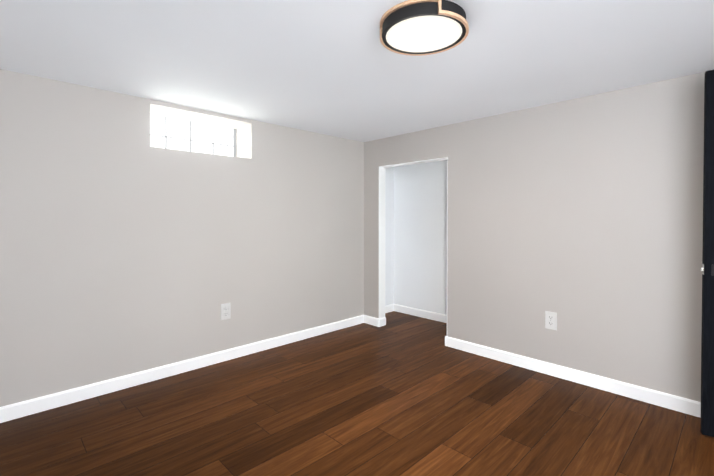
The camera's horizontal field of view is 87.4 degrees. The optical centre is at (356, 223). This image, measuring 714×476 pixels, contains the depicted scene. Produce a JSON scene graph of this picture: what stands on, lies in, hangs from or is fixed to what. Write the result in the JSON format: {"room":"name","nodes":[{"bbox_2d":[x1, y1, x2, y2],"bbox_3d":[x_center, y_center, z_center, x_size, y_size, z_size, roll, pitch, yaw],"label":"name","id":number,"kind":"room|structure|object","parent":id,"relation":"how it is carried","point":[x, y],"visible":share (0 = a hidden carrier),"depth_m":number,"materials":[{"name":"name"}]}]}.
{"room":"empty basement room","nodes":[
{"label":"empty basement room","id":0,"kind":"room"},
{"bbox_2d":[0,69,363,406],"bbox_3d":[-1.779,0.130,2.892,4.800,2.130,0.400,-1,1,-44],"label":"wall","id":1,"kind":"structure","parent":0,"point":[126,248],"depth_m":2.81,"materials":[{"name":"beige paint"}]},
{"bbox_2d":[0,315,367,422],"bbox_3d":[-1.481,1.149,2.906,4.370,0.092,0.013,-1,1,-44],"label":"baseboard","id":2,"kind":"structure","parent":1,"relation":"attached to","point":[85,392],"depth_m":2.84,"materials":[{"name":"white wood"}]},
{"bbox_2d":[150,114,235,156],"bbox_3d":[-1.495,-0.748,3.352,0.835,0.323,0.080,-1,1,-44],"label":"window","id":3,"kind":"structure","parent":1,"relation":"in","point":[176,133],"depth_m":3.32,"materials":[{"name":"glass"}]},
{"bbox_2d":[221,303,230,319],"bbox_3d":[-1.136,0.764,3.239,0.085,0.139,0.009,-1,1,-44],"label":"electrical outlet","id":4,"kind":"object","parent":1,"relation":"attached to","point":[225,311],"visible":1,"depth_m":3.24,"materials":[{"name":"white plastic"}]},
{"bbox_2d":[0,311,713,475],"bbox_3d":[0.246,1.274,1.388,5.590,0.120,5.400,-1,1,-44],"label":"floor","id":5,"kind":"structure","parent":0,"point":[400,394],"depth_m":2.25,"materials":[{"name":"brown wood"}]},
{"bbox_2d":[0,0,713,141],"bbox_3d":[0.246,-0.991,1.359,5.590,0.150,5.400,-1,1,-44],"label":"ceiling","id":6,"kind":"structure","parent":0,"point":[336,68],"depth_m":2.06,"materials":[{"name":"white paint"}]},
{"bbox_2d":[380,0,468,55],"bbox_3d":[0.305,-0.886,1.716,0.400,0.068,0.400,-1,1,-44],"label":"ceiling light","id":7,"kind":"object","parent":6,"relation":"attached to","point":[418,27],"visible":1,"depth_m":1.64,"materials":[{"name":"black"}]},
{"bbox_2d":[386,15,461,51],"bbox_3d":[0.305,-0.858,1.716,0.366,0.010,0.366,-1,1,-44],"label":"diffuser","id":8,"kind":"object","parent":7,"relation":"attached to","point":[404,33],"depth_m":1.68,"materials":[{"name":"white plastic"}]},
{"bbox_2d":[364,72,704,401],"bbox_3d":[1.968,0.128,3.045,0.790,2.130,5.400,-1,1,-44],"label":"wall","id":9,"kind":"structure","parent":0,"point":[582,217],"depth_m":2.87,"materials":[{"name":"beige paint"}]},
{"bbox_2d":[368,316,385,326],"bbox_3d":[0.224,1.129,4.448,0.013,0.092,0.335,-1,1,-44],"label":"baseboard","id":10,"kind":"structure","parent":9,"relation":"attached to","point":[371,320],"depth_m":4.29,"materials":[{"name":"white wood"}]},
{"bbox_2d":[385,304,395,312],"bbox_3d":[0.281,1.125,4.785,0.564,0.092,0.013,-1,1,-44],"label":"baseboard","id":11,"kind":"structure","parent":9,"relation":"attached to","point":[389,308],"depth_m":4.93,"materials":[{"name":"white wood"}]},
{"bbox_2d":[379,157,447,317],"bbox_3d":[0.598,0.270,3.966,0.107,1.822,0.900,-1,1,-44],"label":"trim","id":12,"kind":"structure","parent":9,"relation":"attached to","point":[381,241],"depth_m":4.27,"materials":[{"name":"white wood"}]},
{"bbox_2d":[396,304,446,322],"bbox_3d":[1.071,1.130,4.396,0.013,0.092,1.670,-1,1,-44],"label":"baseboard","id":13,"kind":"structure","parent":9,"relation":"attached to","point":[399,308],"depth_m":4.65,"materials":[{"name":"white wood"}]},
{"bbox_2d":[545,311,556,329],"bbox_3d":[1.524,0.764,2.937,0.009,0.139,0.085,-1,1,-44],"label":"electrical outlet","id":14,"kind":"object","parent":9,"relation":"attached to","point":[550,320],"visible":1,"depth_m":2.93,"materials":[{"name":"white plastic"}]},
{"bbox_2d":[445,336,700,417],"bbox_3d":[2.058,1.155,2.389,0.013,0.092,3.453,-1,1,-44],"label":"baseboard","id":15,"kind":"structure","parent":9,"relation":"attached to","point":[684,405],"depth_m":2.76,"materials":[{"name":"white wood"}]},
{"bbox_2d":[700,70,713,436],"bbox_3d":[2.292,0.173,1.931,0.783,2.043,0.135,0,1,28],"label":"door","id":16,"kind":"structure","parent":9,"relation":"in","point":[707,379],"depth_m":2.09,"materials":[{"name":"black paint"}]}
]}

